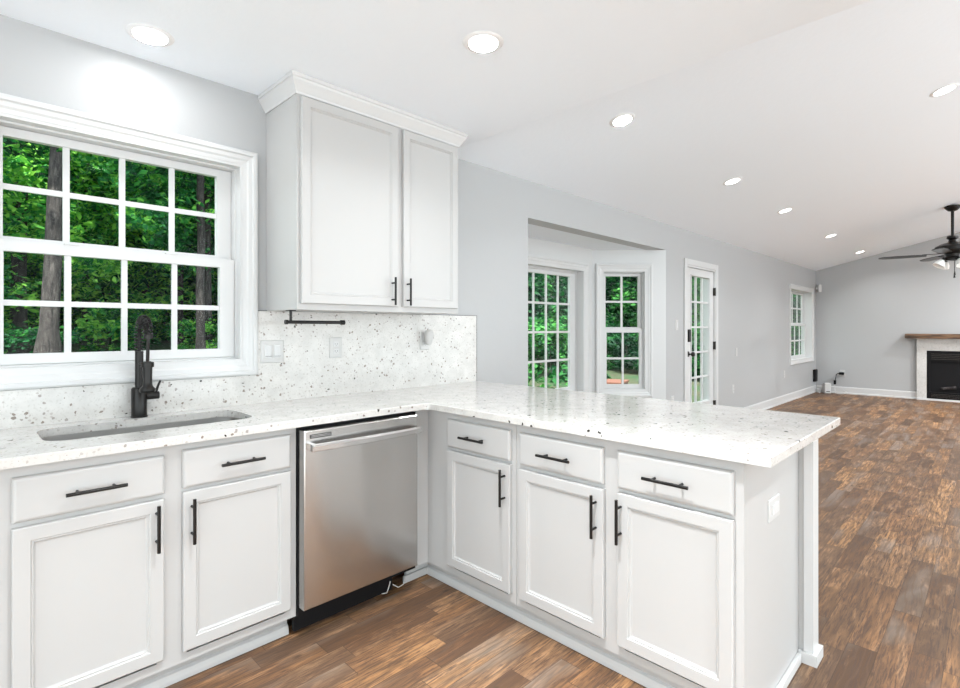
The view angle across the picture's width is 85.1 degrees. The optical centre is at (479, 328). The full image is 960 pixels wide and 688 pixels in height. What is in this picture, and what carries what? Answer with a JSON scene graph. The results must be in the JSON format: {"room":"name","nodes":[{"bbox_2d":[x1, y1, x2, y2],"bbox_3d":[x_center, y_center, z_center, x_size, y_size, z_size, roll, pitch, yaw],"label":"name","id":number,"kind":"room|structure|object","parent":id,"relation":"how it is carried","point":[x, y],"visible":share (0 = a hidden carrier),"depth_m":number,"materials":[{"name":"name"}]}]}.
{"room":"kitchen","nodes":[
{"label":"kitchen","id":0,"kind":"room"},
{"bbox_2d":[0,14,815,407],"bbox_3d":[1.944,0.056,5.779,0.150,2.460,13.950,0,0,45],"label":"wall","id":1,"kind":"structure","parent":0,"point":[496,209],"depth_m":3.83,"materials":[{"name":"grey paint"}]},
{"bbox_2d":[0,93,257,390],"bbox_3d":[-1.520,-0.315,2.236,0.144,1.088,1.078,0,0,45],"label":"window","id":2,"kind":"structure","parent":1,"relation":"in","point":[234,171],"depth_m":2.27,"materials":[{"name":"white paint"}]},
{"bbox_2d":[0,310,476,428],"bbox_3d":[-1.127,0.142,2.557,0.014,0.459,3.130,0,0,45],"label":"backsplash","id":3,"kind":"structure","parent":1,"relation":"attached to","point":[381,352],"depth_m":2.77,"materials":[{"name":"stone"}]},
{"bbox_2d":[261,340,283,362],"bbox_3d":[-1.042,0.118,2.626,0.012,0.114,0.116,0,0,45],"label":"light switch","id":4,"kind":"object","parent":3,"relation":"attached to","point":[272,351],"visible":1,"depth_m":2.63,"materials":[{"name":"grey plastic"}]},
{"bbox_2d":[265,345,271,357],"bbox_3d":[-1.056,0.118,2.608,0.005,0.066,0.033,0,0,45],"label":"switch","id":5,"kind":"object","parent":4,"relation":"attached to","point":[268,348],"depth_m":2.61,"materials":[{"name":"white paint"}]},
{"bbox_2d":[274,345,280,357],"bbox_3d":[-1.024,0.118,2.640,0.005,0.066,0.033,0,0,45],"label":"switch","id":6,"kind":"object","parent":4,"relation":"attached to","point":[277,348],"depth_m":2.64,"materials":[{"name":"white paint"}]},
{"bbox_2d":[329,337,341,357],"bbox_3d":[-0.794,0.108,2.878,0.010,0.114,0.074,0,0,45],"label":"electrical outlet","id":7,"kind":"object","parent":3,"relation":"attached to","point":[335,343],"visible":1,"depth_m":2.87,"materials":[{"name":"grey plastic"}]},
{"bbox_2d":[333,341,338,346],"bbox_3d":[-0.792,0.088,2.876,0.003,0.029,0.033,0,0,45],"label":"socket","id":8,"kind":"object","parent":7,"relation":"attached to","point":[335,343],"depth_m":2.87,"materials":[{"name":"grey plastic"}]},
{"bbox_2d":[333,348,338,353],"bbox_3d":[-0.792,0.127,2.876,0.003,0.029,0.033,0,0,45],"label":"socket","id":9,"kind":"object","parent":7,"relation":"attached to","point":[335,350],"depth_m":2.88,"materials":[{"name":"grey plastic"}]},
{"bbox_2d":[420,332,428,349],"bbox_3d":[-0.351,0.081,3.326,0.010,0.114,0.074,0,0,45],"label":"electrical outlet","id":10,"kind":"object","parent":3,"relation":"attached to","point":[423,346],"visible":0.57,"depth_m":3.31,"materials":[{"name":"grey plastic"}]},
{"bbox_2d":[424,330,433,344],"bbox_3d":[-0.323,0.059,3.299,0.062,0.100,0.060,0,0,45],"label":"plug","id":11,"kind":"object","parent":10,"relation":"attached to","point":[428,335],"visible":1,"depth_m":3.28,"materials":[{"name":"grey plastic"}]},
{"bbox_2d":[258,70,467,314],"bbox_3d":[-0.580,-0.620,2.843,0.388,1.066,1.090,0,0,45],"label":"upper cabinet","id":12,"kind":"object","parent":1,"relation":"attached to","point":[362,191],"visible":1,"depth_m":2.61,"materials":[{"name":"white paint"}]},
{"bbox_2d":[284,310,345,324],"bbox_3d":[-0.813,-0.051,2.591,0.036,0.069,0.316,0,0,45],"label":"paper towel holder","id":13,"kind":"object","parent":12,"relation":"attached to","point":[290,321],"visible":1,"depth_m":2.55,"materials":[{"name":"black metal"}]},
{"bbox_2d":[675,320,677,329],"bbox_3d":[2.251,-0.034,5.974,0.011,0.118,0.075,0,0,45],"label":"light switch","id":14,"kind":"object","parent":1,"relation":"attached to","point":[676,321],"visible":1,"depth_m":5.96,"materials":[{"name":"grey plastic"}]},
{"bbox_2d":[684,258,717,404],"bbox_3d":[2.712,0.233,6.506,0.220,2.105,1.025,0,0,45],"label":"door","id":15,"kind":"structure","parent":1,"relation":"in","point":[707,273],"depth_m":6.56,"materials":[{"name":"white paint"}]},
{"bbox_2d":[744,385,815,409],"bbox_3d":[4.949,1.218,8.695,0.020,0.135,5.233,0,0,45],"label":"baseboard","id":16,"kind":"structure","parent":1,"relation":"attached to","point":[767,404],"depth_m":8.93,"materials":[{"name":"white paint"}]},
{"bbox_2d":[789,284,813,364],"bbox_3d":[5.974,-0.064,9.852,0.201,1.440,1.630,0,0,45],"label":"window","id":17,"kind":"structure","parent":1,"relation":"in","point":[807,294],"depth_m":10.32,"materials":[{"name":"white paint"}]},
{"bbox_2d":[813,369,817,381],"bbox_3d":[6.695,0.946,10.439,0.050,0.240,0.160,0,0,45],"label":"wall box","id":18,"kind":"object","parent":1,"relation":"attached to","point":[815,371],"visible":1,"depth_m":10.39,"materials":[{"name":"black plastic"}]},
{"bbox_2d":[815,285,821,291],"bbox_3d":[6.785,-0.794,10.493,0.096,0.150,0.100,0,0,0],"label":"sensor","id":19,"kind":"object","parent":1,"relation":"attached to","point":[818,288],"visible":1,"depth_m":10.45,"materials":[{"name":"grey plastic"}]},
{"bbox_2d":[0,0,959,270],"bbox_3d":[4.150,-1.902,3.596,6.357,1.567,13.950,0,0,45],"label":"ceiling","id":20,"kind":"structure","parent":0,"point":[833,119],"depth_m":3.08,"materials":[{"name":"white paint"}]},
{"bbox_2d":[125,23,174,46],"bbox_3d":[-1.298,-1.151,2.058,0.166,0.005,0.166,0,0,45],"label":"recessed light","id":21,"kind":"object","parent":20,"relation":"in","point":[142,32],"visible":1,"depth_m":2.05,"materials":[{"name":"white plastic"}]},
{"bbox_2d":[463,31,503,52],"bbox_3d":[0.013,-1.151,2.111,0.166,0.005,0.166,0,0,45],"label":"recessed light","id":22,"kind":"object","parent":20,"relation":"in","point":[478,41],"visible":1,"depth_m":2.10,"materials":[{"name":"white plastic"}]},
{"bbox_2d":[609,112,634,126],"bbox_3d":[0.929,-1.359,3.413,0.165,0.040,0.161,0,0,-40],"label":"recessed light","id":23,"kind":"object","parent":20,"relation":"in","point":[623,119],"visible":1,"depth_m":3.40,"materials":[{"name":"white plastic"}]},
{"bbox_2d":[723,177,741,184],"bbox_3d":[2.336,-1.359,4.835,0.165,0.040,0.161,0,0,-40],"label":"recessed light","id":24,"kind":"object","parent":20,"relation":"in","point":[736,179],"visible":1,"depth_m":4.82,"materials":[{"name":"white plastic"}]},
{"bbox_2d":[777,207,792,212],"bbox_3d":[3.524,-1.359,6.037,0.165,0.040,0.161,0,0,-40],"label":"recessed light","id":25,"kind":"object","parent":20,"relation":"in","point":[790,208],"visible":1,"depth_m":6.02,"materials":[{"name":"white plastic"}]},
{"bbox_2d":[878,204,959,277],"bbox_3d":[6.368,-1.173,7.096,1.520,0.988,1.517,0,0,45],"label":"ceiling fan","id":26,"kind":"object","parent":20,"relation":"hanging from","point":[951,249],"visible":1,"depth_m":7.08,"materials":[{"name":"black metal"}]},
{"bbox_2d":[929,83,958,96],"bbox_3d":[3.331,-1.707,3.752,0.165,0.040,0.161,0,0,-40],"label":"recessed light","id":27,"kind":"object","parent":20,"relation":"in","point":[943,90],"visible":1,"depth_m":3.74,"materials":[{"name":"white plastic"}]},
{"bbox_2d":[528,237,591,391],"bbox_3d":[0.710,0.211,5.313,0.130,2.150,1.353,0,0,45],"label":"wall","id":28,"kind":"structure","parent":0,"point":[538,247],"depth_m":5.47,"materials":[{"name":"paint"}]},
{"bbox_2d":[528,254,588,391],"bbox_3d":[0.693,0.041,5.299,0.186,1.480,1.220,0,0,45],"label":"window","id":29,"kind":"structure","parent":28,"relation":"in","point":[577,273],"depth_m":5.61,"materials":[{"name":"white paint"}]},
{"bbox_2d":[165,392,959,687],"bbox_3d":[3.952,1.311,3.687,6.767,0.050,13.800,0,0,45],"label":"floor","id":30,"kind":"structure","parent":0,"point":[889,473],"depth_m":2.32,"materials":[{"name":"brown wood"}]},
{"bbox_2d":[0,428,295,687],"bbox_3d":[-1.254,0.844,2.002,0.608,0.883,0.911,0,0,45],"label":"base cabinet","id":31,"kind":"object","parent":30,"relation":"on","point":[159,567],"visible":0.95,"depth_m":1.76,"materials":[{"name":"white paint"}]},
{"bbox_2d":[292,411,421,631],"bbox_3d":[-0.676,0.840,2.506,0.618,0.852,0.612,0,0,45],"label":"dishwasher","id":32,"kind":"object","parent":30,"relation":"on","point":[356,479],"visible":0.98,"depth_m":2.28,"materials":[{"name":"silver metal"}]},
{"bbox_2d":[403,410,525,623],"bbox_3d":[-0.072,0.844,2.815,1.138,0.883,0.700,0,0,45],"label":"base cabinet","id":33,"kind":"object","parent":30,"relation":"on","point":[467,465],"visible":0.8,"depth_m":2.44,"materials":[{"name":"white paint"}]},
{"bbox_2d":[0,381,839,469],"bbox_3d":[-0.365,0.387,1.813,2.143,0.030,3.144,0,0,45],"label":"countertop","id":34,"kind":"structure","parent":33,"relation":"on","point":[759,437],"depth_m":2.10,"materials":[{"name":"stone"}]},
{"bbox_2d":[41,417,238,440],"bbox_3d":[-1.277,0.500,2.043,0.350,0.196,0.725,0,0,45],"label":"sink","id":35,"kind":"object","parent":34,"relation":"in","point":[215,419],"visible":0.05,"depth_m":2.14,"materials":[{"name":"silver metal"}]},
{"bbox_2d":[130,315,160,417],"bbox_3d":[-1.363,0.159,2.159,0.192,0.424,0.110,0,0,45],"label":"kitchen faucet","id":36,"kind":"object","parent":34,"relation":"on","point":[144,390],"visible":1,"depth_m":2.16,"materials":[{"name":"black metal"}]},
{"bbox_2d":[517,425,800,687],"bbox_3d":[0.681,0.844,2.106,0.928,0.883,0.668,0,0,45],"label":"base cabinet","id":37,"kind":"object","parent":30,"relation":"on","point":[661,568],"visible":0.98,"depth_m":1.83,"materials":[{"name":"white paint"}]},
{"bbox_2d":[768,493,779,523],"bbox_3d":[1.013,0.619,1.797,0.010,0.076,0.120,0,0,45],"label":"wall plate","id":38,"kind":"object","parent":37,"relation":"attached to","point":[774,502],"visible":1,"depth_m":1.78,"materials":[{"name":"grey plastic"}]},
{"bbox_2d":[772,501,778,515],"bbox_3d":[1.015,0.619,1.795,0.004,0.034,0.068,0,0,45],"label":"switch","id":39,"kind":"object","parent":38,"relation":"attached to","point":[775,504],"depth_m":1.79,"materials":[{"name":"white paint"}]},
{"bbox_2d":[822,383,830,392],"bbox_3d":[6.856,1.186,10.335,0.116,0.200,0.103,0,0,6],"label":"box","id":40,"kind":"object","parent":30,"relation":"on","point":[826,387],"visible":1,"depth_m":10.29,"materials":[{"name":"grey plastic"}]},
{"bbox_2d":[528,224,643,249],"bbox_3d":[0.895,-0.894,5.233,0.573,0.060,2.700,0,0,45],"label":"ceiling","id":41,"kind":"structure","parent":0,"point":[534,231],"depth_m":5.10,"materials":[{"name":"white paint"}]},
{"bbox_2d":[592,250,665,399],"bbox_3d":[1.643,0.211,5.834,0.830,2.150,0.130,0,0,-3],"label":"wall","id":42,"kind":"structure","parent":0,"point":[657,258],"depth_m":5.78,"materials":[{"name":"paint"}]},
{"bbox_2d":[596,263,652,396],"bbox_3d":[1.587,0.026,5.808,0.635,1.470,0.136,0,0,-3],"label":"window","id":43,"kind":"structure","parent":42,"relation":"in","point":[643,272],"depth_m":5.76,"materials":[{"name":"white paint"}]},
{"bbox_2d":[798,447,803,650],"bbox_3d":[0.551,0.844,2.761,2.090,0.883,0.070,0,0,45],"label":"wall","id":44,"kind":"structure","parent":0,"point":[801,451],"depth_m":2.02,"materials":[{"name":"white paint"}]},
{"bbox_2d":[798,644,822,667],"bbox_3d":[0.564,1.265,2.748,2.096,0.042,0.104,0,0,45],"label":"baseboard","id":45,"kind":"structure","parent":44,"relation":"attached to","point":[813,660],"depth_m":2.00,"materials":[{"name":"white paint"}]},
{"bbox_2d":[804,439,817,653],"bbox_3d":[1.283,0.825,2.035,0.042,0.842,0.079,0,0,45],"label":"trim","id":46,"kind":"structure","parent":44,"relation":"attached to","point":[811,450],"depth_m":2.01,"materials":[{"name":"white paint"}]},
{"bbox_2d":[816,232,959,400],"bbox_3d":[9.003,-0.670,8.501,6.357,3.911,0.150,0,0,45],"label":"wall","id":47,"kind":"structure","parent":0,"point":[866,307],"depth_m":9.82,"materials":[{"name":"grey paint"}]},
{"bbox_2d":[834,372,846,393],"bbox_3d":[7.034,1.074,10.208,0.174,0.416,0.181,0,0,14],"label":"power cord","id":48,"kind":"object","parent":47,"relation":"attached to","point":[839,373],"visible":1,"depth_m":10.24,"materials":[{"name":"black plastic"}]},
{"bbox_2d":[817,385,916,398],"bbox_3d":[7.356,1.218,10.010,1.552,0.135,0.020,0,0,45],"label":"baseboard","id":49,"kind":"structure","parent":47,"relation":"attached to","point":[850,390],"depth_m":9.89,"materials":[{"name":"white paint"}]},
{"bbox_2d":[905,334,959,338],"bbox_3d":[8.284,0.144,8.965,1.540,0.083,0.200,0,0,45],"label":"mantel shelf","id":50,"kind":"object","parent":47,"relation":"attached to","point":[920,336],"visible":1,"depth_m":9.16,"materials":[{"name":"brown wood"}]},
{"bbox_2d":[917,338,959,402],"bbox_3d":[8.326,0.736,9.007,1.230,1.100,0.082,0,0,45],"label":"fireplace","id":51,"kind":"object","parent":47,"relation":"attached to","point":[938,360],"visible":0.98,"depth_m":9.22,"materials":[{"name":"stone"}]},
{"label":"outside","id":52,"kind":"structure","parent":0,"visible":0},
{"bbox_2d":[4,283,699,402],"bbox_3d":[19.800,-4.842,71.844,67.100,13.568,190.000,0,0,45],"label":"ground","id":53,"kind":"structure","parent":52,"point":[632,377],"depth_m":16.66,"materials":[{"name":"green plant"}]},
{"bbox_2d":[4,322,15,353],"bbox_3d":[-12.103,-0.131,11.779,2.812,2.240,3.062,0,0,-3],"label":"shrub","id":54,"kind":"object","parent":53,"relation":"on","point":[6,324],"visible":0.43,"depth_m":12.21,"materials":[{"name":"green plant"}]},
{"bbox_2d":[4,253,26,299],"bbox_3d":[-12.476,-4.923,9.605,6.324,12.007,5.472,0,0,-10],"label":"tree","id":55,"kind":"object","parent":53,"relation":"on","point":[6,287],"visible":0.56,"depth_m":11.18,"materials":[{"name":"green plant"}]},
{"bbox_2d":[4,293,39,347],"bbox_3d":[-13.702,-0.191,15.157,2.475,1.947,2.571,0,0,23],"label":"shrub","id":56,"kind":"object","parent":53,"relation":"on","point":[37,308],"visible":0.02,"depth_m":15.62,"materials":[{"name":"green plant"}]},
{"bbox_2d":[3,145,81,320],"bbox_3d":[-16.753,-5.055,17.453,5.570,11.108,5.346,0,0,-37],"label":"tree","id":57,"kind":"object","parent":53,"relation":"on","point":[9,268],"visible":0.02,"depth_m":18.17,"materials":[{"name":"green plant"}]},
{"bbox_2d":[4,326,82,352],"bbox_3d":[-9.203,0.478,11.235,1.488,1.171,1.546,0,0,9],"label":"shrub","id":58,"kind":"object","parent":53,"relation":"on","point":[76,338],"visible":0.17,"depth_m":10.95,"materials":[{"name":"green plant"}]},
{"bbox_2d":[4,164,93,300],"bbox_3d":[-17.892,-5.535,20.935,4.736,10.392,5.473,0,0,26],"label":"tree","id":59,"kind":"object","parent":53,"relation":"on","point":[30,268],"visible":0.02,"depth_m":20.37,"materials":[{"name":"green plant"}]},
{"bbox_2d":[59,308,81,334],"bbox_3d":[-15.167,-0.204,19.121,1.416,1.128,1.542,0,0,-5],"label":"shrub","id":60,"kind":"object","parent":53,"relation":"on","point":[75,316],"visible":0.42,"depth_m":19.02,"materials":[{"name":"green plant"}]},
{"bbox_2d":[3,139,140,353],"bbox_3d":[-12.100,-5.064,13.522,5.654,12.007,6.136,0,0,-21],"label":"tree","id":61,"kind":"object","parent":53,"relation":"on","point":[15,203],"visible":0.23,"depth_m":13.73,"materials":[{"name":"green plant"}]},
{"bbox_2d":[3,137,146,352],"bbox_3d":[-8.335,-5.729,10.584,5.617,14.011,4.890,0,0,45],"label":"tree","id":62,"kind":"object","parent":53,"relation":"on","point":[48,339],"visible":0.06,"depth_m":10.04,"materials":[{"name":"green plant"}]},
{"bbox_2d":[3,155,170,340],"bbox_3d":[-13.580,-5.117,17.783,5.588,11.611,5.822,0,0,10],"label":"tree","id":63,"kind":"object","parent":53,"relation":"on","point":[30,274],"visible":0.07,"depth_m":17.44,"materials":[{"name":"green plant"}]},
{"bbox_2d":[11,210,169,301],"bbox_3d":[-17.973,-8.906,24.916,7.451,15.823,8.086,0,0,11],"label":"tree","id":64,"kind":"object","parent":53,"relation":"on","point":[109,210],"visible":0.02,"depth_m":24.90,"materials":[{"name":"green plant"}]},
{"bbox_2d":[75,302,160,351],"bbox_3d":[-10.464,0.035,15.196,2.192,1.604,2.014,0,0,-40],"label":"shrub","id":65,"kind":"object","parent":53,"relation":"on","point":[112,315],"visible":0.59,"depth_m":14.91,"materials":[{"name":"green plant"}]},
{"bbox_2d":[114,285,154,302],"bbox_3d":[-15.782,-1.330,23.950,2.027,1.594,2.105,0,0,-20],"label":"shrub","id":66,"kind":"object","parent":53,"relation":"on","point":[129,285],"visible":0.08,"depth_m":23.80,"materials":[{"name":"green plant"}]},
{"bbox_2d":[62,160,217,345],"bbox_3d":[-10.311,-6.041,17.727,6.655,13.829,6.935,0,0,-30],"label":"tree","id":67,"kind":"object","parent":53,"relation":"on","point":[133,272],"visible":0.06,"depth_m":17.05,"materials":[{"name":"green plant"}]},
{"bbox_2d":[70,172,216,315],"bbox_3d":[-13.831,-7.092,21.599,7.719,14.656,6.680,0,0,36],"label":"tree","id":68,"kind":"object","parent":53,"relation":"on","point":[95,236],"visible":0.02,"depth_m":21.41,"materials":[{"name":"green plant"}]},
{"bbox_2d":[73,153,214,348],"bbox_3d":[-6.728,-4.774,12.408,4.622,12.007,4.816,0,0,-13],"label":"tree","id":69,"kind":"object","parent":53,"relation":"on","point":[146,179],"visible":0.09,"depth_m":12.01,"materials":[{"name":"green plant"}]},
{"bbox_2d":[120,195,195,303],"bbox_3d":[-13.975,-8.286,26.207,7.912,15.482,7.291,0,0,3],"label":"tree","id":70,"kind":"object","parent":53,"relation":"on","point":[157,288],"visible":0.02,"depth_m":23.81,"materials":[{"name":"green plant"}]},
{"bbox_2d":[128,292,195,340],"bbox_3d":[-11.587,-0.335,19.347,2.745,2.079,2.643,0,0,-20],"label":"shrub","id":71,"kind":"object","parent":53,"relation":"on","point":[164,335],"visible":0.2,"depth_m":19.26,"materials":[{"name":"green plant"}]},
{"bbox_2d":[130,165,214,348],"bbox_3d":[-7.987,-5.435,15.215,4.909,13.007,4.523,0,0,27],"label":"tree","id":72,"kind":"object","parent":53,"relation":"on","point":[207,286],"visible":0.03,"depth_m":14.99,"materials":[{"name":"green plant"}]},
{"bbox_2d":[146,172,217,341],"bbox_3d":[-7.605,-5.002,17.122,6.020,12.005,5.777,0,0,-13],"label":"tree","id":73,"kind":"object","parent":53,"relation":"on","point":[186,249],"visible":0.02,"depth_m":15.45,"materials":[{"name":"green plant"}]},
{"bbox_2d":[154,198,217,319],"bbox_3d":[-10.652,-5.900,22.896,5.955,13.065,6.881,0,0,14],"label":"tree","id":74,"kind":"object","parent":53,"relation":"on","point":[191,278],"visible":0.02,"depth_m":21.68,"materials":[{"name":"green plant"}]},
{"bbox_2d":[161,317,217,349],"bbox_3d":[-7.847,0.322,14.749,1.698,1.336,1.763,0,0,5],"label":"shrub","id":75,"kind":"object","parent":53,"relation":"on","point":[191,325],"visible":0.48,"depth_m":14.49,"materials":[{"name":"green plant"}]},
{"bbox_2d":[528,272,567,326],"bbox_3d":[1.361,-4.736,19.638,5.472,12.006,6.324,0,0,3],"label":"tree","id":76,"kind":"object","parent":53,"relation":"on","point":[539,291],"visible":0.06,"depth_m":18.27,"materials":[{"name":"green plant"}]},
{"bbox_2d":[528,310,567,388],"bbox_3d":[0.211,0.427,10.900,2.804,2.234,3.053,0,0,-33],"label":"shrub","id":77,"kind":"object","parent":53,"relation":"on","point":[537,339],"visible":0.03,"depth_m":10.76,"materials":[{"name":"green plant"}]},
{"bbox_2d":[528,316,567,378],"bbox_3d":[1.653,0.567,14.039,2.458,1.798,2.257,0,0,6],"label":"shrub","id":78,"kind":"object","parent":53,"relation":"on","point":[552,327],"visible":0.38,"depth_m":13.76,"materials":[{"name":"green plant"}]},
{"bbox_2d":[528,311,567,364],"bbox_3d":[1.601,0.354,17.357,2.670,1.954,2.452,0,0,-24],"label":"shrub","id":79,"kind":"object","parent":53,"relation":"on","point":[537,318],"visible":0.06,"depth_m":17.07,"materials":[{"name":"green plant"}]},
{"bbox_2d":[528,273,567,322],"bbox_3d":[3.224,-6.175,25.690,6.884,14.620,7.471,0,0,-33],"label":"tree","id":80,"kind":"object","parent":53,"relation":"on","point":[536,273],"visible":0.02,"depth_m":23.28,"materials":[{"name":"green plant"}]},
{"bbox_2d":[538,307,615,366],"bbox_3d":[2.833,0.350,17.259,2.978,2.256,2.867,0,0,-36],"label":"shrub","id":81,"kind":"object","parent":53,"relation":"on","point":[563,321],"visible":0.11,"depth_m":16.93,"materials":[{"name":"green plant"}]},
{"bbox_2d":[531,277,625,323],"bbox_3d":[4.642,-4.826,25.038,5.654,12.007,6.136,0,0,-11],"label":"tree","id":82,"kind":"object","parent":53,"relation":"on","point":[609,297],"visible":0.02,"depth_m":24.77,"materials":[{"name":"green plant"}]},
{"bbox_2d":[559,350,611,378],"bbox_3d":[2.634,0.924,13.443,1.505,1.140,1.448,0,0,18],"label":"shrub","id":83,"kind":"object","parent":53,"relation":"on","point":[566,354],"visible":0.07,"depth_m":13.34,"materials":[{"name":"green plant"}]},
{"bbox_2d":[606,310,619,322],"bbox_3d":[6.459,0.000,28.065,3.022,2.289,2.910,0,0,-19],"label":"shrub","id":84,"kind":"object","parent":53,"relation":"on","point":[608,316],"visible":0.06,"depth_m":27.68,"materials":[{"name":"green plant"}]},
{"bbox_2d":[607,345,620,369],"bbox_3d":[4.036,0.808,16.639,1.525,1.116,1.400,0,0,3],"label":"shrub","id":85,"kind":"object","parent":53,"relation":"on","point":[612,349],"visible":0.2,"depth_m":16.66,"materials":[{"name":"green plant"}]},
{"bbox_2d":[607,379,628,383],"bbox_3d":[2.770,1.304,10.763,0.440,0.440,0.740,0,0,28],"label":"brick planter","id":86,"kind":"object","parent":53,"relation":"on","point":[609,381],"visible":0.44,"depth_m":10.62,"materials":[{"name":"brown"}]},
{"bbox_2d":[606,277,636,323],"bbox_3d":[8.862,-4.788,28.836,6.020,12.007,5.777,0,0,-7],"label":"tree","id":87,"kind":"object","parent":53,"relation":"on","point":[627,279],"visible":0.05,"depth_m":28.01,"materials":[{"name":"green plant"}]},
{"bbox_2d":[606,277,636,322],"bbox_3d":[6.829,-4.804,31.124,5.600,11.639,5.836,0,0,-6],"label":"tree","id":88,"kind":"object","parent":53,"relation":"on","point":[633,308],"visible":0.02,"depth_m":29.41,"materials":[{"name":"green plant"}]},
{"bbox_2d":[606,278,636,324],"bbox_3d":[8.243,-4.107,30.478,4.988,10.367,5.198,0,0,5],"label":"tree","id":89,"kind":"object","parent":53,"relation":"on","point":[636,278],"visible":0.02,"depth_m":29.07,"materials":[{"name":"green plant"}]},
{"bbox_2d":[606,324,637,353],"bbox_3d":[5.352,0.583,20.223,2.039,1.544,1.963,0,0,21],"label":"shrub","id":90,"kind":"object","parent":53,"relation":"on","point":[628,347],"visible":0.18,"depth_m":20.16,"materials":[{"name":"green plant"}]},
{"bbox_2d":[607,333,637,372],"bbox_3d":[4.372,0.754,16.092,1.891,1.488,1.964,0,0,27],"label":"shrub","id":91,"kind":"object","parent":53,"relation":"on","point":[616,340],"visible":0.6,"depth_m":15.94,"materials":[{"name":"green plant"}]},
{"bbox_2d":[619,333,637,356],"bbox_3d":[6.084,0.735,20.038,1.509,1.202,1.643,0,0,-32],"label":"shrub","id":92,"kind":"object","parent":53,"relation":"on","point":[634,333],"visible":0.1,"depth_m":19.96,"materials":[{"name":"green plant"}]},
{"bbox_2d":[623,321,636,338],"bbox_3d":[7.214,0.420,24.029,2.197,1.607,2.018,0,0,25],"label":"shrub","id":93,"kind":"object","parent":53,"relation":"on","point":[628,324],"visible":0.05,"depth_m":24.11,"materials":[{"name":"green plant"}]},
{"bbox_2d":[606,278,699,351],"bbox_3d":[8.186,-4.487,21.704,6.324,12.004,5.472,0,0,31],"label":"tree","id":94,"kind":"object","parent":53,"relation":"on","point":[634,321],"visible":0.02,"depth_m":21.38,"materials":[{"name":"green plant"}]},
{"bbox_2d":[692,331,699,375],"bbox_3d":[6.361,0.814,15.178,2.210,1.674,2.128,0,0,-35],"label":"shrub","id":95,"kind":"object","parent":53,"relation":"on","point":[698,335],"visible":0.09,"depth_m":14.87,"materials":[{"name":"green plant"}]},
{"bbox_2d":[692,339,699,379],"bbox_3d":[5.913,0.878,14.945,1.807,1.322,1.660,0,0,14],"label":"shrub","id":96,"kind":"object","parent":53,"relation":"on","point":[698,354],"visible":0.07,"depth_m":14.55,"materials":[{"name":"green plant"}]},
{"bbox_2d":[692,323,699,361],"bbox_3d":[7.729,0.624,18.197,2.440,1.785,2.241,0,0,40],"label":"shrub","id":97,"kind":"object","parent":53,"relation":"on","point":[698,330],"visible":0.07,"depth_m":18.27,"materials":[{"name":"green plant"}]},
{"bbox_2d":[791,326,800,355],"bbox_3d":[12.878,0.559,22.826,2.573,2.050,2.801,0,0,20],"label":"shrub","id":98,"kind":"object","parent":53,"relation":"on","point":[792,327],"visible":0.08,"depth_m":22.21,"materials":[{"name":"green plant"}]},
{"bbox_2d":[791,326,800,354],"bbox_3d":[14.474,0.711,24.061,2.461,1.864,2.369,0,0,19],"label":"shrub","id":99,"kind":"object","parent":53,"relation":"on","point":[797,349],"visible":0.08,"depth_m":23.78,"materials":[{"name":"green plant"}]},
{"bbox_2d":[792,295,800,345],"bbox_3d":[14.632,-4.396,26.080,6.324,12.005,5.472,0,0,12],"label":"tree","id":100,"kind":"object","parent":53,"relation":"on","point":[799,296],"visible":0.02,"depth_m":24.71,"materials":[{"name":"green plant"}]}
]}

